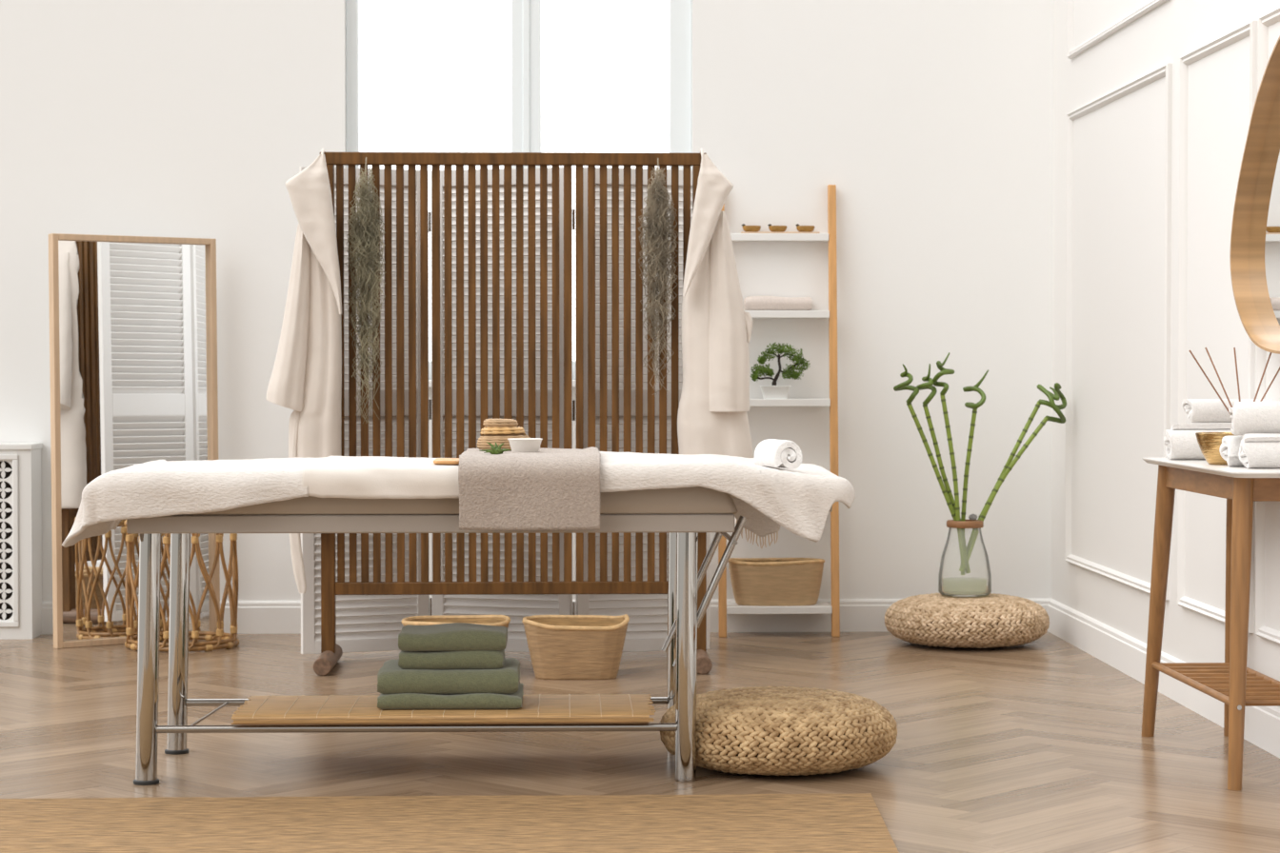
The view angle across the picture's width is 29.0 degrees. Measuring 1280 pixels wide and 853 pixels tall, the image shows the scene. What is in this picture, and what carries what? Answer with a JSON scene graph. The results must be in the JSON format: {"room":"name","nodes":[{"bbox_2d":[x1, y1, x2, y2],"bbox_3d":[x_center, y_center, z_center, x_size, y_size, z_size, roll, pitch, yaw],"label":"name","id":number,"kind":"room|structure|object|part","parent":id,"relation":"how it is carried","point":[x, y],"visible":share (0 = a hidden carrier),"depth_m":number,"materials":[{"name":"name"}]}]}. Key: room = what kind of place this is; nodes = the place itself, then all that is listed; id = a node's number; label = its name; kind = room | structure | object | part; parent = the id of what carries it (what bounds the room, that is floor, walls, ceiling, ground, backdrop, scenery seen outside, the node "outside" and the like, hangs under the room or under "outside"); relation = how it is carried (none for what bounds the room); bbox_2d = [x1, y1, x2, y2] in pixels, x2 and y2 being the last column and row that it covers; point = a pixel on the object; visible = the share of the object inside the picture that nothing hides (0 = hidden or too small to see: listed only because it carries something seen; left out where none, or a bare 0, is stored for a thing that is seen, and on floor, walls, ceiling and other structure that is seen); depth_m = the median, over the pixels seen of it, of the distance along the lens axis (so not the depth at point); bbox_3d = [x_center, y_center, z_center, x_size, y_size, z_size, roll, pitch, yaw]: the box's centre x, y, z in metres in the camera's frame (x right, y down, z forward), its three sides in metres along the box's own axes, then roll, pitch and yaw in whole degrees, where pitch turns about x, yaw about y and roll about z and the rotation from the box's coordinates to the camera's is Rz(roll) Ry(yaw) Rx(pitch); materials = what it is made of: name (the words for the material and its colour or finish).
{"room":"spa","nodes":[
{"label":"spa","id":0,"kind":"room"},
{"bbox_2d":[0,0,1054,601],"bbox_3d":[-0.904,-0.677,9.343,5.160,2.900,0.160,0,1,-2],"label":"wall","id":1,"kind":"structure","parent":0,"point":[930,122],"depth_m":9.30,"materials":[{"name":"white paint"}]},
{"bbox_2d":[345,0,691,387],"bbox_3d":[-0.454,-1.076,9.297,1.359,1.860,0.160,0,1,-2],"label":"window","id":2,"kind":"structure","parent":1,"relation":"in","point":[526,14],"depth_m":9.30,"materials":[{"name":"white plastic"}]},
{"bbox_3d":[-0.453,-0.160,9.289,1.359,0.030,0.100,0,1,-2],"label":"sill","id":3,"kind":"part","parent":2,"relation":"part of","materials":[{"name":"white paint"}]},
{"bbox_2d":[41,599,1051,634],"bbox_3d":[-0.962,0.714,9.286,5.040,0.122,0.018,0,1,-2],"label":"baseboard","id":4,"kind":"structure","parent":1,"relation":"attached to","point":[856,615],"depth_m":9.32,"materials":[{"name":"white paint"}]},
{"bbox_2d":[0,631,1279,852],"bbox_3d":[-0.799,0.897,4.261,5.060,0.001,10.120,0,1,-2],"label":"floor","id":5,"kind":"structure","parent":0,"point":[1039,746],"depth_m":6.43,"materials":[{"name":"brown wood"}]},
{"bbox_2d":[0,442,42,639],"bbox_3d":[-2.751,0.420,9.139,1.054,0.716,0.186,0,1,-2],"label":"radiator cover","id":6,"kind":"object","parent":5,"relation":"on","point":[20,463],"visible":1,"depth_m":9.07,"materials":[{"name":"white paint"}]},
{"bbox_3d":[-2.705,0.418,9.110,0.856,0.634,0.010,0,1,-2],"label":"panel","id":7,"kind":"part","parent":6,"relation":"part of","materials":[{"name":"white wood"}]},
{"bbox_2d":[0,454,19,627],"bbox_3d":[-2.703,0.419,9.058,0.856,0.634,0.022,0,1,-2],"label":"grille","id":8,"kind":"object","parent":6,"relation":"attached to","point":[12,459],"depth_m":9.07,"materials":[{"name":"white paint"}]},
{"bbox_3d":[-2.241,0.431,9.168,0.020,0.694,0.158,0,1,-2],"label":"panel","id":9,"kind":"part","parent":6,"relation":"part of","materials":[{"name":"white paint"}]},
{"bbox_2d":[48,233,219,648],"bbox_3d":[-1.824,0.047,8.962,0.635,1.471,0.063,-1,2,-36],"label":"floor mirror","id":10,"kind":"object","parent":5,"relation":"on","point":[133,319],"visible":0.8,"depth_m":8.93,"materials":[{"name":"brown wood"}]},
{"bbox_2d":[124,520,239,651],"bbox_3d":[-1.634,0.558,8.836,0.400,0.456,0.399,0,1,-18],"label":"rattan basket","id":11,"kind":"object","parent":5,"relation":"on","point":[222,640],"visible":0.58,"depth_m":8.75,"materials":[{"name":"wicker"}]},
{"bbox_2d":[0,793,899,852],"bbox_3d":[-0.976,0.878,4.732,3.094,0.014,1.910,0,1,-2],"label":"jute rug","id":12,"kind":"object","parent":5,"relation":"on","point":[823,823],"visible":1,"depth_m":5.34,"materials":[{"name":"beige wicker"}]},
{"bbox_2d":[401,615,510,628],"bbox_3d":[-0.596,0.712,8.025,0.353,0.187,0.279,0,1,-2],"label":"straw basket","id":13,"kind":"object","parent":5,"relation":"on","point":[487,620],"visible":0.23,"depth_m":8.13,"materials":[{"name":"beige wicker"}]},
{"bbox_2d":[126,486,832,785],"bbox_3d":[-0.402,0.478,6.192,1.701,0.744,0.625,0,1,-2],"label":"massage table","id":14,"kind":"object","parent":5,"relation":"on","point":[681,512],"visible":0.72,"depth_m":5.91,"materials":[{"name":"silver metal"}]},
{"bbox_3d":[-1.178,0.550,5.932,0.064,0.598,0.051,0,1,-2],"label":"leg","id":15,"kind":"part","parent":14,"relation":"part of","materials":[{"name":"silver metal"}]},
{"bbox_3d":[-1.192,0.538,6.402,0.064,0.598,0.051,0,1,-2],"label":"leg","id":16,"kind":"part","parent":14,"relation":"part of","materials":[{"name":"silver metal"}]},
{"bbox_2d":[61,457,326,547],"bbox_3d":[-1.085,0.184,6.159,0.596,0.192,0.748,0,1,-2],"label":"throw","id":17,"kind":"object","parent":14,"relation":"on","point":[159,488],"visible":0.93,"depth_m":5.80,"materials":[{"name":"white fabric"}]},
{"bbox_2d":[301,456,459,499],"bbox_3d":[-0.474,0.122,6.177,0.659,0.080,0.739,0,1,-2],"label":"sheet","id":18,"kind":"object","parent":14,"relation":"on","point":[351,477],"visible":0.49,"depth_m":5.82,"materials":[{"name":"white fabric"}]},
{"bbox_2d":[433,458,459,464],"bbox_3d":[-0.464,0.084,6.008,0.071,0.010,0.150,0,1,-2],"label":"wooden board","id":19,"kind":"object","parent":18,"relation":"on","point":[438,461],"visible":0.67,"depth_m":5.94,"materials":[{"name":"brown wood"}]},
{"bbox_2d":[458,446,600,530],"bbox_3d":[-0.267,0.148,6.075,0.337,0.178,0.572,0,1,-2],"label":"hand towel","id":20,"kind":"object","parent":18,"relation":"on","point":[547,489],"visible":0.9,"depth_m":5.79,"materials":[{"name":"beige fabric"}]},
{"bbox_2d":[479,441,511,454],"bbox_3d":[-0.348,0.053,5.989,0.078,0.031,0.030,-1,2,-22],"label":"sprig","id":21,"kind":"object","parent":20,"relation":"on","point":[497,450],"visible":1,"depth_m":5.99,"materials":[{"name":"green plant"}]},
{"bbox_2d":[476,419,530,450],"bbox_3d":[-0.341,0.020,6.235,0.141,0.080,0.140,0,1,1],"label":"jar","id":22,"kind":"object","parent":20,"relation":"on","point":[498,431],"visible":0.7,"depth_m":6.19,"materials":[{"name":"wood"}]},
{"bbox_3d":[-0.351,-0.007,6.234,0.088,0.026,0.088,0,1,-2],"label":"lid","id":23,"kind":"part","parent":22,"relation":"part of","materials":[{"name":"wicker"}]},
{"bbox_2d":[507,438,542,452],"bbox_3d":[-0.282,0.047,6.087,0.087,0.035,0.087,0,1,-2],"label":"bowl","id":24,"kind":"object","parent":20,"relation":"on","point":[517,445],"visible":0.88,"depth_m":6.06,"materials":[{"name":"white ceramic"}]},
{"bbox_3d":[-0.536,0.726,5.956,1.247,0.018,0.018,0,1,-2],"label":"shelf rail","id":25,"kind":"part","parent":14,"relation":"part of","materials":[{"name":"silver metal"}]},
{"bbox_3d":[-0.550,0.714,6.426,1.247,0.018,0.018,0,1,-2],"label":"shelf rail","id":26,"kind":"part","parent":14,"relation":"part of","materials":[{"name":"silver metal"}]},
{"bbox_3d":[-0.503,0.224,6.182,1.438,0.043,0.625,0,1,-2],"label":"frame","id":27,"kind":"part","parent":14,"relation":"part of","materials":[{"name":"beige"}]},
{"bbox_2d":[230,694,655,724],"bbox_3d":[-0.477,0.696,6.187,1.018,0.028,0.507,0,1,-2],"label":"shelf","id":28,"kind":"object","parent":14,"relation":"on","point":[620,709],"visible":0.71,"depth_m":5.97,"materials":[{"name":"beige wood"}]},
{"bbox_2d":[377,682,523,709],"bbox_3d":[-0.465,0.663,6.127,0.352,0.039,0.272,0,1,-2],"label":"folded towel","id":29,"kind":"object","parent":28,"relation":"on","point":[399,701],"visible":0.7,"depth_m":6.00,"materials":[{"name":"green fabric"}]},
{"bbox_2d":[377,658,519,694],"bbox_3d":[-0.470,0.617,6.128,0.343,0.064,0.269,0,1,-2],"label":"folded towel","id":30,"kind":"object","parent":29,"relation":"on","point":[391,679],"visible":0.91,"depth_m":6.00,"materials":[{"name":"green fabric"}]},
{"bbox_2d":[398,649,505,669],"bbox_3d":[-0.463,0.564,6.120,0.255,0.051,0.216,0,1,-2],"label":"folded towel","id":31,"kind":"object","parent":30,"relation":"on","point":[465,659],"visible":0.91,"depth_m":6.02,"materials":[{"name":"green fabric"}]},
{"bbox_2d":[398,622,507,651],"bbox_3d":[-0.460,0.518,6.118,0.264,0.053,0.222,0,1,-2],"label":"folded towel","id":32,"kind":"object","parent":31,"relation":"on","point":[453,636],"visible":1,"depth_m":6.02,"materials":[{"name":"green fabric"}]},
{"bbox_3d":[-0.513,0.154,6.180,1.478,0.095,0.625,0,1,-2],"label":"mattress","id":33,"kind":"part","parent":14,"relation":"part of","materials":[{"name":"beige plastic"}]},
{"bbox_3d":[0.095,0.508,6.393,0.085,0.149,0.015,-1,1,-22],"label":"ratchet lever","id":34,"kind":"part","parent":14,"relation":"part of","materials":[{"name":"silver metal"}]},
{"bbox_3d":[0.097,0.537,6.441,0.055,0.597,0.051,0,1,-2],"label":"leg","id":35,"kind":"part","parent":14,"relation":"part of","materials":[{"name":"silver metal"}]},
{"bbox_3d":[0.111,0.549,5.971,0.055,0.597,0.051,0,1,-2],"label":"leg","id":36,"kind":"part","parent":14,"relation":"part of","materials":[{"name":"silver metal"}]},
{"bbox_2d":[599,451,855,548],"bbox_3d":[0.167,0.203,6.193,0.671,0.264,0.775,0,1,-2],"label":"throw","id":37,"kind":"object","parent":14,"relation":"on","point":[800,500],"visible":0.83,"depth_m":5.83,"materials":[{"name":"beige fabric"}]},
{"bbox_2d":[754,439,802,469],"bbox_3d":[0.334,0.066,6.044,0.073,0.069,0.165,0,1,-18],"label":"rolled towel","id":38,"kind":"object","parent":37,"relation":"on","point":[770,452],"visible":1,"depth_m":5.98,"materials":[{"name":"white fabric"}]},
{"bbox_2d":[299,166,709,654],"bbox_3d":[-0.459,-0.055,8.527,1.405,1.661,0.186,0,1,-2],"label":"screen","id":39,"kind":"object","parent":5,"relation":"on","point":[364,623],"visible":0.38,"depth_m":8.52,"materials":[{"name":"white paint"}]},
{"bbox_3d":[-0.946,-0.055,8.516,0.450,1.661,0.026,-1,1,-22],"label":"panel frame","id":40,"kind":"part","parent":39,"relation":"part of","materials":[{"name":"white paint"}]},
{"bbox_3d":[-0.477,-0.055,8.531,0.505,1.661,0.026,0,1,16],"label":"panel frame","id":41,"kind":"part","parent":39,"relation":"part of","materials":[{"name":"white paint"}]},
{"bbox_3d":[0.011,-0.055,8.525,0.475,1.661,0.026,0,1,-16],"label":"panel frame","id":42,"kind":"part","parent":39,"relation":"part of","materials":[{"name":"white paint"}]},
{"bbox_2d":[313,152,712,676],"bbox_3d":[-0.417,-0.052,8.197,1.291,1.706,0.410,0,1,-2],"label":"screen","id":43,"kind":"object","parent":5,"relation":"on","point":[331,652],"visible":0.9,"depth_m":8.20,"materials":[{"name":"brown wood"}]},
{"bbox_2d":[265,148,341,593],"bbox_3d":[-1.096,-0.187,8.158,0.251,1.458,0.313,0,1,-2],"label":"bathrobe","id":44,"kind":"object","parent":43,"relation":"hanging from","point":[306,379],"visible":0.91,"depth_m":8.05,"materials":[{"name":"beige fabric"}]},
{"bbox_3d":[-1.033,-0.052,8.194,0.045,1.626,0.040,0,1,-2],"label":"post","id":45,"kind":"part","parent":43,"relation":"part of","materials":[{"name":"brown wood"}]},
{"bbox_2d":[345,157,385,423],"bbox_3d":[-0.899,-0.447,8.126,0.133,0.877,0.078,0,1,-2],"label":"bundle","id":46,"kind":"object","parent":43,"relation":"hanging from","point":[364,240],"visible":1,"depth_m":8.12,"materials":[{"name":"green plant"}]},
{"bbox_3d":[-0.418,0.536,8.226,1.186,0.041,0.036,0,1,-2],"label":"rail","id":47,"kind":"part","parent":43,"relation":"part of","materials":[{"name":"brown wood"}]},
{"bbox_3d":[-0.418,-0.885,8.192,1.276,0.041,0.044,0,1,-2],"label":"rail","id":48,"kind":"part","parent":43,"relation":"part of","materials":[{"name":"brown wood"}]},
{"bbox_2d":[638,158,678,395],"bbox_3d":[0.061,-0.494,8.155,0.137,0.784,0.076,0,1,-2],"label":"bundle","id":49,"kind":"object","parent":43,"relation":"hanging from","point":[658,214],"visible":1,"depth_m":8.14,"materials":[{"name":"dried moss"},{"name":"dried plant foliage"}]},
{"bbox_3d":[0.198,-0.052,8.231,0.045,1.626,0.040,0,1,-2],"label":"post","id":50,"kind":"part","parent":43,"relation":"part of","materials":[{"name":"brown wood"}]},
{"bbox_2d":[677,148,753,523],"bbox_3d":[0.249,-0.302,8.196,0.258,1.236,0.313,0,1,-2],"label":"bathrobe","id":51,"kind":"object","parent":43,"relation":"hanging from","point":[713,407],"visible":0.85,"depth_m":8.08,"materials":[{"name":"beige fabric"}]},
{"bbox_2d":[521,614,629,679],"bbox_3d":[-0.207,0.709,7.997,0.345,0.195,0.289,0,1,-2],"label":"straw basket","id":52,"kind":"object","parent":5,"relation":"on","point":[561,647],"visible":1,"depth_m":7.88,"materials":[{"name":"beige wicker"}]},
{"bbox_2d":[660,686,897,776],"bbox_3d":[0.346,0.755,6.203,0.595,0.178,0.594,0,1,2],"label":"woven pouf","id":53,"kind":"object","parent":5,"relation":"on","point":[759,730],"visible":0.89,"depth_m":5.98,"materials":[{"name":"brown wicker"}]},
{"bbox_2d":[718,184,839,638],"bbox_3d":[0.512,-0.064,9.220,0.447,1.680,0.197,0,1,-2],"label":"ladder shelf","id":54,"kind":"object","parent":5,"relation":"on","point":[724,608],"visible":0.52,"depth_m":9.20,"materials":[{"name":"brown wood"}]},
{"bbox_2d":[728,558,824,606],"bbox_3d":[0.508,0.577,9.237,0.365,0.171,0.185,0,1,-2],"label":"straw basket","id":55,"kind":"object","parent":54,"relation":"on","point":[762,582],"visible":1,"depth_m":9.16,"materials":[{"name":"beige wicker"}]},
{"bbox_2d":[743,296,812,310],"bbox_3d":[0.517,-0.462,9.269,0.252,0.056,0.072,0,1,-2],"label":"folded towel","id":56,"kind":"object","parent":54,"relation":"on","point":[750,303],"visible":0.99,"depth_m":9.24,"materials":[{"name":"white fabric"}]},
{"bbox_2d":[750,342,810,399],"bbox_3d":[0.523,-0.208,9.229,0.225,0.211,0.064,0,1,-2],"label":"bonsai","id":57,"kind":"object","parent":54,"relation":"on","point":[773,391],"visible":1,"depth_m":9.22,"materials":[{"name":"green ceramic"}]},
{"bbox_2d":[760,385,790,399],"bbox_3d":[0.504,-0.128,9.232,0.112,0.050,0.056,0,1,-2],"label":"pot","id":58,"kind":"object","parent":57,"relation":"on","point":[768,391],"depth_m":9.21,"materials":[{"name":"white ceramic"}]},
{"bbox_2d":[740,231,819,233],"bbox_3d":[0.524,-0.725,9.273,0.293,0.006,0.049,0,1,-2],"label":"tray","id":59,"kind":"object","parent":54,"relation":"on","point":[742,231],"visible":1,"depth_m":9.25,"materials":[{"name":"brown wood"}]},
{"bbox_2d":[741,223,760,231],"bbox_3d":[0.416,-0.744,9.264,0.073,0.030,0.050,0,1,-2],"label":"wooden dish","id":60,"kind":"object","parent":59,"relation":"on","point":[745,228],"visible":1,"depth_m":9.24,"materials":[{"name":"brown wood"}]},
{"bbox_2d":[767,223,786,231],"bbox_3d":[0.514,-0.744,9.267,0.073,0.030,0.050,0,1,-2],"label":"wooden dish","id":61,"kind":"object","parent":59,"relation":"on","point":[771,228],"visible":1,"depth_m":9.25,"materials":[{"name":"brown wood"}]},
{"bbox_2d":[795,223,814,231],"bbox_3d":[0.618,-0.744,9.270,0.073,0.030,0.050,0,1,-2],"label":"wooden dish","id":62,"kind":"object","parent":59,"relation":"on","point":[799,228],"visible":1,"depth_m":9.25,"materials":[{"name":"brown wood"}]},
{"bbox_2d":[884,593,1049,648],"bbox_3d":[1.177,0.692,8.919,0.589,0.172,0.590,0,1,5],"label":"woven pouf","id":63,"kind":"object","parent":5,"relation":"on","point":[993,620],"visible":0.94,"depth_m":8.70,"materials":[{"name":"brown wicker"}]},
{"bbox_2d":[938,520,991,597],"bbox_3d":[1.167,0.471,8.894,0.190,0.267,0.190,0,1,-2],"label":"glass vase","id":64,"kind":"object","parent":63,"relation":"on","point":[969,524],"visible":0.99,"depth_m":8.87,"materials":[{"name":"clear glass"}]},
{"bbox_2d":[893,363,970,573],"bbox_3d":[1.049,0.151,8.900,0.276,0.752,0.084,0,1,-2],"label":"bamboo","id":65,"kind":"object","parent":64,"relation":"in","point":[903,386],"visible":1,"depth_m":8.88,"materials":[{"name":"green plant"}]},
{"bbox_2d":[916,363,966,551],"bbox_3d":[1.091,0.151,8.905,0.196,0.753,0.085,0,1,-2],"label":"bamboo","id":66,"kind":"object","parent":64,"relation":"in","point":[930,382],"visible":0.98,"depth_m":8.89,"materials":[{"name":"green plant"}]},
{"bbox_2d":[932,352,966,568],"bbox_3d":[1.110,0.122,8.875,0.122,0.775,0.081,0,1,-2],"label":"bamboo","id":67,"kind":"object","parent":64,"relation":"in","point":[944,371],"visible":1,"depth_m":8.86,"materials":[{"name":"green plant"}]},
{"bbox_2d":[968,514,977,519],"bbox_3d":[1.195,0.325,8.886,0.032,0.023,0.028,0,1,-2],"label":"pebble","id":68,"kind":"object","parent":64,"relation":"in","point":[971,516],"visible":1,"depth_m":8.88,"materials":[{"name":"white stone"}]},
{"bbox_2d":[960,369,988,575],"bbox_3d":[1.200,0.165,8.897,0.095,0.740,0.057,1,2,27],"label":"bamboo","id":69,"kind":"object","parent":64,"relation":"in","point":[974,407],"visible":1,"depth_m":8.89,"materials":[{"name":"green plant"}]},
{"bbox_2d":[959,382,1066,571],"bbox_3d":[1.345,0.183,8.915,0.393,0.682,0.070,0,1,-2],"label":"bamboo","id":70,"kind":"object","parent":64,"relation":"in","point":[1057,387],"visible":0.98,"depth_m":8.90,"materials":[{"name":"green plant"}]},
{"bbox_2d":[960,384,1065,572],"bbox_3d":[1.342,0.187,8.881,0.380,0.677,0.076,0,1,-2],"label":"bamboo","id":71,"kind":"object","parent":64,"relation":"in","point":[1051,397],"visible":1,"depth_m":8.88,"materials":[{"name":"green plant"}]},
{"bbox_2d":[1141,457,1279,790],"bbox_3d":[1.489,0.473,6.205,0.282,0.760,1.006,0,1,-2],"label":"console table","id":72,"kind":"object","parent":5,"relation":"on","point":[1233,684],"visible":0.9,"depth_m":6.10,"materials":[{"name":"wood"},{"name":"white marble"}]},
{"bbox_3d":[1.382,0.467,6.614,0.049,0.751,0.181,0,1,-10],"label":"leg","id":73,"kind":"part","parent":72,"relation":"part of","materials":[{"name":"brown wood"}]},
{"bbox_3d":[1.395,0.648,6.252,0.019,0.019,0.806,0,1,-2],"label":"shelf rail","id":74,"kind":"part","parent":72,"relation":"part of","materials":[{"name":"brown wood"}]},
{"bbox_2d":[1163,423,1232,459],"bbox_3d":[1.507,0.040,6.440,0.287,0.094,0.086,0,1,-2],"label":"rolled towel","id":75,"kind":"object","parent":72,"relation":"on","point":[1181,443],"visible":0.35,"depth_m":6.41,"materials":[{"name":"white fabric"}]},
{"bbox_2d":[1181,399,1273,422],"bbox_3d":[1.542,-0.041,6.453,0.252,0.062,0.064,0,1,-2],"label":"rolled towel","id":76,"kind":"object","parent":75,"relation":"on","point":[1197,410],"visible":0.56,"depth_m":6.43,"materials":[{"name":"white fabric"}]},
{"bbox_2d":[1195,432,1235,465],"bbox_3d":[1.438,0.055,6.125,0.128,0.079,0.128,0,1,-2],"label":"bowl","id":77,"kind":"object","parent":72,"relation":"on","point":[1210,443],"visible":0.61,"depth_m":6.09,"materials":[{"name":"gold metal"}]},
{"bbox_3d":[1.588,0.467,6.621,0.048,0.751,0.182,0,1,9],"label":"leg","id":78,"kind":"part","parent":72,"relation":"part of","materials":[{"name":"brown wood"}]},
{"bbox_2d":[1219,435,1244,466],"bbox_3d":[1.529,0.059,5.994,0.242,0.076,0.084,0,1,-2],"label":"rolled towel","id":79,"kind":"object","parent":72,"relation":"on","point":[1229,450],"visible":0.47,"depth_m":5.97,"materials":[{"name":"white fabric"}]},
{"bbox_2d":[1228,401,1279,435],"bbox_3d":[1.529,-0.020,5.938,0.232,0.081,0.079,0,1,-2],"label":"rolled towel","id":80,"kind":"object","parent":79,"relation":"on","point":[1247,417],"visible":0.98,"depth_m":5.90,"materials":[{"name":"white fabric"}]},
{"bbox_2d":[1188,347,1279,415],"bbox_3d":[1.512,-0.055,6.264,0.278,0.292,0.114,0,1,-2],"label":"reed diffuser","id":81,"kind":"object","parent":72,"relation":"on","point":[1194,358],"visible":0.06,"depth_m":6.26,"materials":[{"name":"brown wood"}]},
{"bbox_3d":[1.419,0.487,5.849,0.059,0.744,0.049,0,1,-2],"label":"leg","id":82,"kind":"part","parent":72,"relation":"part of","materials":[{"name":"brown wood"}]},
{"bbox_2d":[1238,433,1279,468],"bbox_3d":[1.539,0.058,5.890,0.231,0.084,0.073,0,1,-2],"label":"rolled towel","id":83,"kind":"object","parent":72,"relation":"on","point":[1256,450],"visible":1,"depth_m":5.86,"materials":[{"name":"white fabric"}]},
{"bbox_3d":[1.603,0.648,6.258,0.019,0.019,0.806,0,1,-1],"label":"shelf rail","id":84,"kind":"part","parent":72,"relation":"part of","materials":[{"name":"brown wood"}]},
{"bbox_2d":[1051,0,1279,707],"bbox_3d":[1.770,-0.554,4.293,0.120,2.900,10.100,0,1,-2],"label":"wall","id":85,"kind":"structure","parent":0,"point":[1118,205],"depth_m":7.88,"materials":[{"name":"white paint"}]},
{"bbox_2d":[1067,0,1167,59],"bbox_3d":[1.581,-1.627,8.235,0.018,0.620,1.489,0,1,-2],"label":"trim","id":86,"kind":"structure","parent":85,"relation":"attached to","point":[1147,8],"depth_m":8.45,"materials":[{"name":"white paint"}]},
{"bbox_2d":[1064,62,1172,600],"bbox_3d":[1.581,-0.304,8.267,0.018,1.632,1.489,0,1,-2],"label":"trim","id":87,"kind":"structure","parent":85,"relation":"attached to","point":[1166,70],"depth_m":8.34,"materials":[{"name":"white paint"}]},
{"bbox_2d":[1047,599,1279,759],"bbox_3d":[1.701,0.835,4.316,0.018,0.122,10.082,0,1,-2],"label":"baseboard","id":88,"kind":"structure","parent":85,"relation":"attached to","point":[1124,652],"depth_m":7.87,"materials":[{"name":"white paint"}]},
{"bbox_2d":[1177,20,1257,633],"bbox_3d":[1.620,-0.273,6.980,0.018,1.632,0.762,0,1,-2],"label":"trim","id":89,"kind":"structure","parent":85,"relation":"attached to","point":[1250,29],"depth_m":7.32,"materials":[{"name":"white paint"}]},
{"bbox_2d":[1229,36,1279,354],"bbox_3d":[1.611,-0.589,5.910,0.097,0.831,1.151,0,1,-2],"label":"wall mirror","id":90,"kind":"object","parent":85,"relation":"attached to","point":[1254,252],"visible":1,"depth_m":6.33,"materials":[{"name":"brown wood"}]},
{"bbox_2d":[1247,83,1279,345],"bbox_3d":[1.611,-0.589,5.911,0.006,0.816,1.130,0,1,-2],"label":"mirror glass","id":91,"kind":"object","parent":90,"relation":"attached to","point":[1264,170],"depth_m":6.30,"materials":[{"name":"silver mirror"}]},
{"bbox_2d":[1255,6,1279,644],"bbox_3d":[1.653,-0.246,5.877,0.018,1.632,1.300,0,1,-2],"label":"trim","id":92,"kind":"structure","parent":85,"relation":"attached to","point":[1271,17],"depth_m":6.51,"materials":[{"name":"white paint"}]}
]}

